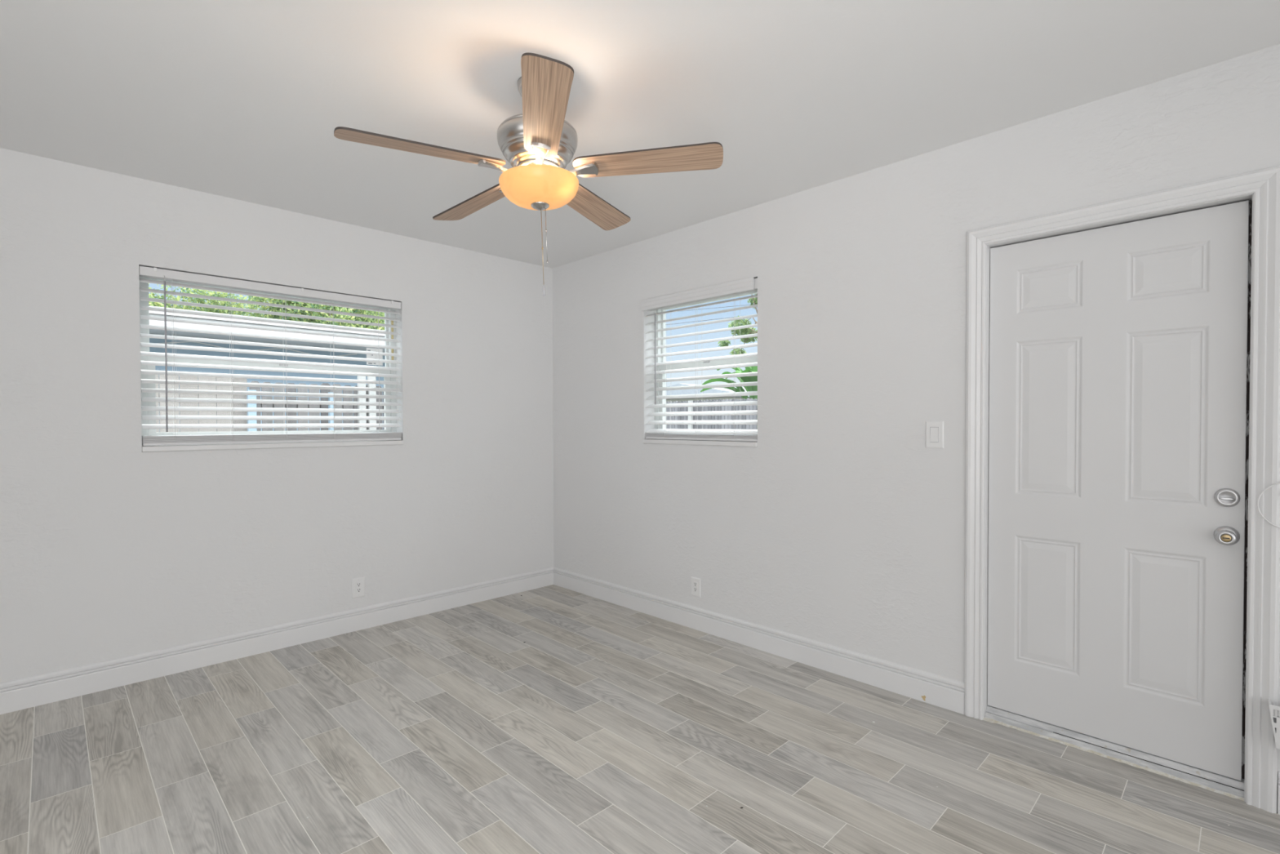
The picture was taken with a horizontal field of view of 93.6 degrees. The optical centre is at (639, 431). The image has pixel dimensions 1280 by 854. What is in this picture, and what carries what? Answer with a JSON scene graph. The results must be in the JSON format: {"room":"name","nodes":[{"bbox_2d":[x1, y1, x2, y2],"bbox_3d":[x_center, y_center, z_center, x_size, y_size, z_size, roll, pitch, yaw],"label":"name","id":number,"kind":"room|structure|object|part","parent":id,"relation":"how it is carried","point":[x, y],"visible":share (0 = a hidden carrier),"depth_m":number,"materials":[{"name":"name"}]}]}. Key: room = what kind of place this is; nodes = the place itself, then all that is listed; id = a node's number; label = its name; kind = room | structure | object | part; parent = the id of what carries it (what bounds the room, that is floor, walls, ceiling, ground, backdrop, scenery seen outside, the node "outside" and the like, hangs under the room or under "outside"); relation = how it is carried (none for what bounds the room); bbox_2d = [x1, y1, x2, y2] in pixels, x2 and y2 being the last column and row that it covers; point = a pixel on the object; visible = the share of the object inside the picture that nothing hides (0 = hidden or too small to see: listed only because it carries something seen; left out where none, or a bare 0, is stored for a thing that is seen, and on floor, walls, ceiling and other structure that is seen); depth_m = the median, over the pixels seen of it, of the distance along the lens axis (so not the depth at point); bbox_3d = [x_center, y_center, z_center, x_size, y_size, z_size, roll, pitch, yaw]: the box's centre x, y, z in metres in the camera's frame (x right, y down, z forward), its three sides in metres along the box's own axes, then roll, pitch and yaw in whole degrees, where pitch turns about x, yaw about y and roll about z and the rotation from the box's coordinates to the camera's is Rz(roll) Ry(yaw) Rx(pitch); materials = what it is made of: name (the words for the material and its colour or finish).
{"room":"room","nodes":[
{"label":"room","id":0,"kind":"room"},
{"bbox_2d":[0,147,553,682],"bbox_3d":[-3.276,0.102,2.552,7.400,2.790,0.200,-1,1,-45],"label":"wall","id":1,"kind":"structure","parent":0,"point":[110,548],"depth_m":3.35,"materials":[{"name":"paint"}]},
{"bbox_2d":[138,275,403,452],"bbox_3d":[-2.149,-0.389,3.638,1.365,0.964,0.197,-1,1,-45],"label":"window","id":2,"kind":"structure","parent":1,"relation":"in","point":[144,285],"depth_m":3.54,"materials":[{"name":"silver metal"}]},
{"bbox_3d":[-2.197,-0.605,3.682,1.291,0.459,0.023,-1,1,-45],"label":"sash","id":3,"kind":"part","parent":2,"relation":"part of","materials":[{"name":"silver metal"}]},
{"bbox_3d":[-2.175,-0.195,3.668,1.291,0.445,0.026,-1,1,-45],"label":"sash","id":4,"kind":"part","parent":2,"relation":"part of","materials":[{"name":"silver metal"}]},
{"bbox_2d":[138,266,401,445],"bbox_3d":[-2.107,-0.401,3.594,1.360,0.930,0.069,-1,1,-45],"label":"window blind","id":5,"kind":"object","parent":2,"relation":"attached to","point":[148,272],"visible":0.96,"depth_m":3.49,"materials":[{"name":"white plastic"}]},
{"bbox_3d":[-2.499,-0.379,3.219,0.002,0.872,0.053,-1,1,-45],"label":"ladder cord","id":6,"kind":"part","parent":5,"relation":"part of","materials":[{"name":"white fabric"}]},
{"bbox_3d":[-2.491,-0.380,3.227,0.001,0.872,0.001,-1,1,-45],"label":"lift cord","id":7,"kind":"part","parent":5,"relation":"part of","materials":[{"name":"white fabric"}]},
{"bbox_3d":[-2.315,-0.383,3.401,0.002,0.872,0.053,-1,1,-45],"label":"ladder cord","id":8,"kind":"part","parent":5,"relation":"part of","materials":[{"name":"white fabric"}]},
{"bbox_3d":[-2.306,-0.383,3.409,0.001,0.872,0.001,-1,1,-45],"label":"lift cord","id":9,"kind":"part","parent":5,"relation":"part of","materials":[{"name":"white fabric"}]},
{"bbox_3d":[-2.111,0.056,3.607,1.354,0.016,0.050,-1,1,-45],"label":"rail","id":10,"kind":"part","parent":5,"relation":"part of","materials":[{"name":"white plastic"}]},
{"bbox_3d":[-2.123,-0.386,3.590,0.002,0.872,0.053,-1,1,-45],"label":"ladder cord","id":11,"kind":"part","parent":5,"relation":"part of","materials":[{"name":"white fabric"}]},
{"bbox_3d":[-2.114,-0.386,3.599,0.001,0.872,0.001,-1,1,-45],"label":"lift cord","id":12,"kind":"part","parent":5,"relation":"part of","materials":[{"name":"white fabric"}]},
{"bbox_3d":[-1.934,-0.390,3.776,0.002,0.872,0.053,-1,1,-45],"label":"ladder cord","id":13,"kind":"part","parent":5,"relation":"part of","materials":[{"name":"white fabric"}]},
{"bbox_3d":[-1.736,-0.393,3.971,0.002,0.872,0.053,-1,1,-45],"label":"ladder cord","id":14,"kind":"part","parent":5,"relation":"part of","materials":[{"name":"white fabric"}]},
{"bbox_3d":[-2.120,0.080,3.616,1.364,0.028,0.117,-1,1,-45],"label":"sill","id":15,"kind":"part","parent":2,"relation":"part of","materials":[{"name":"stone"}]},
{"bbox_2d":[0,566,554,714],"bbox_3d":[-3.198,1.228,2.493,7.000,0.141,0.015,-1,1,-45],"label":"baseboard","id":16,"kind":"structure","parent":1,"relation":"attached to","point":[20,694],"depth_m":3.40,"materials":[{"name":"paint"}]},
{"bbox_2d":[351,576,364,598],"bbox_3d":[-1.809,1.001,3.864,0.081,0.127,0.009,-1,1,-45],"label":"electrical outlet","id":17,"kind":"object","parent":1,"relation":"attached to","point":[357,584],"visible":1,"depth_m":3.86,"materials":[{"name":"white plastic"}]},
{"bbox_2d":[355,582,361,593],"bbox_3d":[-1.807,1.001,3.862,0.033,0.069,0.002,-1,1,-45],"label":"receptacle","id":18,"kind":"object","parent":17,"relation":"attached to","point":[358,584],"depth_m":3.86,"materials":[{"name":"grey plastic"}]},
{"bbox_2d":[0,584,1279,853],"bbox_3d":[-0.384,1.385,-0.338,7.030,0.100,8.000,-1,1,-45],"label":"floor","id":19,"kind":"structure","parent":0,"point":[458,728],"depth_m":2.35,"materials":[{"name":"grey tile"}]},
{"bbox_2d":[982,716,1244,800],"bbox_3d":[1.820,1.283,2.394,0.025,0.008,0.858,-1,1,-45],"label":"bead","id":20,"kind":"object","parent":19,"relation":"on","point":[987,719],"visible":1,"depth_m":2.35},
{"bbox_2d":[984,705,1244,797],"bbox_3d":[1.897,1.268,2.464,0.186,0.058,0.819,-1,1,-45],"label":"threshold","id":21,"kind":"object","parent":19,"relation":"on","point":[1190,773],"visible":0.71,"depth_m":2.36,"materials":[{"name":"paint"}]},
{"bbox_2d":[0,0,1279,268],"bbox_3d":[-0.404,-1.310,-0.660,8.020,0.120,9.020,-1,1,-45],"label":"ceiling","id":22,"kind":"structure","parent":0,"point":[246,100],"depth_m":2.23,"materials":[{"name":"white paint"}]},
{"bbox_2d":[333,53,723,296],"bbox_3d":[-0.355,-0.902,2.288,1.315,0.792,1.259,0,1,24],"label":"ceiling fan","id":23,"kind":"object","parent":22,"relation":"hanging from","point":[538,144],"visible":1,"depth_m":2.14,"materials":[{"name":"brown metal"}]},
{"bbox_3d":[-0.731,-0.959,2.038,0.546,0.007,0.142,-2,12,-30],"label":"blade","id":24,"kind":"part","parent":23,"relation":"part of","materials":[{"name":"brown wood"}]},
{"bbox_3d":[-0.678,-0.960,2.515,0.546,0.007,0.142,-2,12,42],"label":"blade","id":25,"kind":"part","parent":23,"relation":"part of","materials":[{"name":"brown wood"}]},
{"bbox_3d":[-0.374,-0.887,2.240,0.294,0.090,0.294,-2,0,-45],"label":"lamp shade","id":26,"kind":"part","parent":23,"relation":"part of","materials":[{"name":"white glass"}]},
{"bbox_3d":[-0.363,-0.686,2.239,0.006,0.292,0.006,-2,0,-45],"label":"pull chain","id":27,"kind":"part","parent":23,"relation":"part of","materials":[{"name":"silver metal"}]},
{"bbox_3d":[-0.349,-0.733,2.239,0.006,0.210,0.006,-2,0,-45],"label":"pull chain","id":28,"kind":"part","parent":23,"relation":"part of","materials":[{"name":"silver metal"}]},
{"bbox_3d":[-0.295,-0.975,1.840,0.142,0.007,0.546,10,-2,-11],"label":"blade","id":29,"kind":"part","parent":23,"relation":"part of","materials":[{"name":"brown wood"}]},
{"bbox_3d":[-0.208,-0.977,2.611,0.142,0.007,0.546,-15,-5,24],"label":"blade","id":30,"kind":"part","parent":23,"relation":"part of","materials":[{"name":"brown wood"}]},
{"bbox_3d":[0.028,-0.986,2.194,0.546,0.007,0.142,-2,-12,6],"label":"blade","id":31,"kind":"part","parent":23,"relation":"part of","materials":[{"name":"brown wood"}]},
{"bbox_2d":[552,44,1279,811],"bbox_3d":[2.236,0.094,2.088,0.200,2.790,8.200,-1,1,-45],"label":"wall","id":32,"kind":"structure","parent":0,"point":[841,527],"depth_m":3.13,"materials":[{"name":"paint"}]},
{"bbox_2d":[691,576,700,597],"bbox_3d":[0.358,0.997,3.861,0.009,0.119,0.077,-1,1,-45],"label":"electrical outlet","id":33,"kind":"object","parent":32,"relation":"attached to","point":[695,582],"visible":1,"depth_m":3.86,"materials":[{"name":"white plastic"}]},
{"bbox_2d":[693,581,697,592],"bbox_3d":[0.356,0.997,3.860,0.002,0.069,0.033,-1,1,-45],"label":"receptacle","id":34,"kind":"object","parent":33,"relation":"attached to","point":[695,583],"depth_m":3.86,"materials":[{"name":"grey plastic"}]},
{"bbox_2d":[643,290,757,446],"bbox_3d":[0.418,-0.415,3.904,0.197,0.994,0.938,-1,1,-45],"label":"window","id":35,"kind":"structure","parent":32,"relation":"in","point":[660,317],"depth_m":4.05,"materials":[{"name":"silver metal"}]},
{"bbox_3d":[0.460,-0.430,3.944,0.080,0.965,0.938,-1,1,-45],"label":"frame","id":36,"kind":"part","parent":35,"relation":"part of","materials":[{"name":"silver metal"}]},
{"bbox_2d":[640,276,757,441],"bbox_3d":[0.371,-0.429,3.866,0.086,0.963,0.947,-1,1,-45],"label":"window blind","id":37,"kind":"object","parent":35,"relation":"attached to","point":[747,285],"visible":0.81,"depth_m":3.82,"materials":[{"name":"white plastic"}]},
{"bbox_3d":[0.179,-0.406,4.077,0.001,0.883,0.001,-1,1,-45],"label":"lift cord","id":38,"kind":"part","parent":37,"relation":"part of","materials":[{"name":"white fabric"}]},
{"bbox_3d":[0.385,0.045,3.877,0.062,0.016,0.928,-1,1,-45],"label":"rail","id":39,"kind":"part","parent":37,"relation":"part of","materials":[{"name":"white plastic"}]},
{"bbox_3d":[0.391,0.069,3.883,0.117,0.028,0.937,-1,1,-45],"label":"sill","id":40,"kind":"part","parent":35,"relation":"part of","materials":[{"name":"stone"}]},
{"bbox_3d":[0.446,-0.227,3.933,0.026,0.485,0.864,-1,1,-45],"label":"sash","id":41,"kind":"part","parent":35,"relation":"part of","materials":[{"name":"silver metal"}]},
{"bbox_3d":[0.465,-0.651,3.947,0.023,0.448,0.864,-1,1,-45],"label":"sash","id":42,"kind":"part","parent":35,"relation":"part of","materials":[{"name":"silver metal"}]},
{"bbox_2d":[553,566,964,714],"bbox_3d":[0.383,1.196,3.835,0.015,0.141,3.107,-1,1,-45],"label":"baseboard","id":43,"kind":"structure","parent":32,"relation":"attached to","point":[944,692],"depth_m":3.37,"materials":[{"name":"paint"}]},
{"bbox_2d":[925,421,943,448],"bbox_3d":[1.376,0.013,2.809,0.010,0.127,0.081,-1,1,-45],"label":"light switch","id":44,"kind":"object","parent":32,"relation":"attached to","point":[934,429],"visible":1,"depth_m":2.81,"materials":[{"name":"white plastic"}]},
{"bbox_2d":[987,200,1248,780],"bbox_3d":[1.839,0.211,2.397,0.113,2.048,0.809,-1,1,-45],"label":"door","id":45,"kind":"structure","parent":32,"relation":"in","point":[1117,353],"depth_m":2.35,"materials":[{"name":"paint"}]},
{"bbox_3d":[2.077,0.372,2.129,0.068,0.068,0.068,-1,1,-45],"label":"knob","id":46,"kind":"part","parent":45,"relation":"part of","materials":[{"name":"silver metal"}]},
{"bbox_2d":[964,165,1279,813],"bbox_3d":[1.882,0.195,2.434,0.220,2.180,0.973,-1,1,-45],"label":"door frame","id":47,"kind":"structure","parent":32,"relation":"attached to","point":[1264,599],"depth_m":2.09,"materials":[{"name":"paint"}]},
{"bbox_2d":[1257,482,1279,528],"bbox_3d":[2.188,0.263,1.975,0.030,0.200,0.224,-1,1,-45],"label":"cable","id":48,"kind":"object","parent":32,"relation":"attached to","point":[1270,486],"visible":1,"depth_m":2.03,"materials":[{"name":"white plastic"}]},
{"bbox_2d":[1268,698,1279,748],"bbox_3d":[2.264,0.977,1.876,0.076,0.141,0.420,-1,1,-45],"label":"electrical outlet","id":49,"kind":"object","parent":32,"relation":"attached to","point":[1274,710],"visible":1,"depth_m":1.99,"materials":[{"name":"white plastic"}]},
{"bbox_2d":[1277,770,1279,814],"bbox_3d":[3.530,1.238,0.643,0.015,0.141,3.905,-1,1,-45],"label":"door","id":50,"kind":"structure","parent":32,"relation":"in","point":[1278,790],"depth_m":2.03,"materials":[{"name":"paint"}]},
{"label":"outside","id":51,"kind":"structure","parent":0,"visible":0},
{"bbox_3d":[0.043,1.400,11.318,38.000,0.200,40.000,-1,1,-45],"label":"ground","id":52,"kind":"structure","parent":51,"visible":0},
{"bbox_2d":[148,293,168,307],"bbox_3d":[-9.838,-0.617,10.925,2.622,4.010,1.698,-1,1,-45],"label":"tree","id":53,"kind":"object","parent":52,"relation":"on","point":[150,303],"visible":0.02,"depth_m":11.42,"materials":[{"name":"green plant"}]},
{"bbox_2d":[155,374,247,431],"bbox_3d":[-5.237,0.427,4.736,3.665,1.942,0.066,-1,1,-45],"label":"fence","id":54,"kind":"object","parent":52,"relation":"on","point":[161,376],"visible":0.09,"depth_m":5.72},
{"bbox_2d":[148,283,271,317],"bbox_3d":[-10.482,-1.235,14.517,4.164,5.133,2.487,-1,1,-40],"label":"tree","id":55,"kind":"object","parent":52,"relation":"on","point":[215,302],"visible":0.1,"depth_m":14.12,"materials":[{"name":"green plant"}]},
{"bbox_2d":[148,306,385,431],"bbox_3d":[-7.410,-0.121,9.378,12.500,3.045,3.870,-1,1,-45],"label":"house","id":56,"kind":"structure","parent":52,"relation":"on","point":[156,313],"depth_m":9.05,"materials":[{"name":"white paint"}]},
{"bbox_2d":[246,389,333,431],"bbox_3d":[-3.591,0.495,6.217,0.783,1.830,0.055,-1,1,-45],"label":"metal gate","id":57,"kind":"object","parent":52,"relation":"on","point":[248,397],"visible":0.21,"depth_m":5.95,"materials":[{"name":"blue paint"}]},
{"bbox_3d":[-3.845,0.500,5.967,0.070,1.830,0.055,-1,1,-45],"label":"post","id":58,"kind":"part","parent":57,"relation":"part of","materials":[{"name":"metal"}]},
{"bbox_3d":[-3.582,-0.385,6.216,0.678,0.040,0.033,-1,1,-45],"label":"rail","id":59,"kind":"part","parent":57,"relation":"part of","materials":[{"name":"white metal"}]},
{"bbox_3d":[-3.325,0.490,6.480,0.035,1.830,0.055,-1,1,-45],"label":"post","id":60,"kind":"part","parent":57,"relation":"part of","materials":[{"name":"metal"}]},
{"bbox_2d":[245,295,384,330],"bbox_3d":[-6.982,-1.088,13.562,1.967,4.851,2.996,0,1,23],"label":"tree","id":61,"kind":"object","parent":52,"relation":"on","point":[277,301],"visible":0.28,"depth_m":12.80,"materials":[{"name":"green plant"}]},
{"bbox_2d":[248,375,384,431],"bbox_3d":[-2.149,0.366,7.824,5.000,2.030,0.122,-1,1,-45],"label":"fence","id":62,"kind":"object","parent":52,"relation":"on","point":[359,377],"visible":0.12,"depth_m":6.52,"materials":[{"name":"white paint"}]},
{"bbox_3d":[-3.140,0.385,6.800,0.075,2.030,0.054,-1,1,-45],"label":"fence post","id":63,"kind":"part","parent":62,"relation":"part of","materials":[{"name":"white paint"}]},
{"bbox_3d":[-3.062,0.383,6.877,0.075,2.030,0.054,-1,1,-45],"label":"fence post","id":64,"kind":"part","parent":62,"relation":"part of","materials":[{"name":"white paint"}]},
{"bbox_2d":[666,383,750,402],"bbox_3d":[2.764,-0.231,21.562,4.300,2.820,4.800,-1,1,-45],"label":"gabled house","id":65,"kind":"structure","parent":52,"relation":"on","point":[694,391],"depth_m":19.66,"materials":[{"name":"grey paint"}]},
{"bbox_2d":[666,398,757,429],"bbox_3d":[0.588,0.291,13.596,0.122,1.982,8.500,-1,1,-45],"label":"picket fence","id":66,"kind":"object","parent":52,"relation":"on","point":[751,407],"visible":0.16,"depth_m":12.61,"materials":[{"name":"white paint"}]},
{"bbox_3d":[1.097,0.304,13.030,0.054,1.970,0.100,-1,1,-45],"label":"fence post","id":67,"kind":"part","parent":66,"relation":"part of","materials":[{"name":"white paint"}]},
{"bbox_2d":[700,365,757,399],"bbox_3d":[2.429,-0.173,13.577,0.957,2.966,2.716,-1,1,-45],"label":"banana plant","id":68,"kind":"object","parent":52,"relation":"on","point":[748,369],"visible":0.24,"depth_m":13.64,"materials":[{"name":"green plant"}]},
{"bbox_2d":[717,293,757,355],"bbox_3d":[3.251,-1.537,15.358,1.424,5.630,3.053,-1,1,-45],"label":"tree","id":69,"kind":"object","parent":52,"relation":"on","point":[753,300],"visible":0.12,"depth_m":15.86,"materials":[{"name":"green plant"}]},
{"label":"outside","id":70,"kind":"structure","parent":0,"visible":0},
{"bbox_2d":[681,304,749,311],"bbox_3d":[2.258,-4.731,23.203,0.020,1.768,26.251,-1,1,-45],"label":"wire","id":71,"kind":"object","parent":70,"point":[744,304],"visible":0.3,"depth_m":22.51,"materials":[{"name":"grey"}]},
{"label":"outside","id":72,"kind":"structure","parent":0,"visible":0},
{"bbox_2d":[666,315,741,324],"bbox_3d":[1.519,-4.325,23.960,0.020,0.438,11.481,-1,1,-45],"label":"wire","id":73,"kind":"object","parent":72,"point":[740,316],"visible":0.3,"depth_m":23.18,"materials":[{"name":"grey"}]}
]}

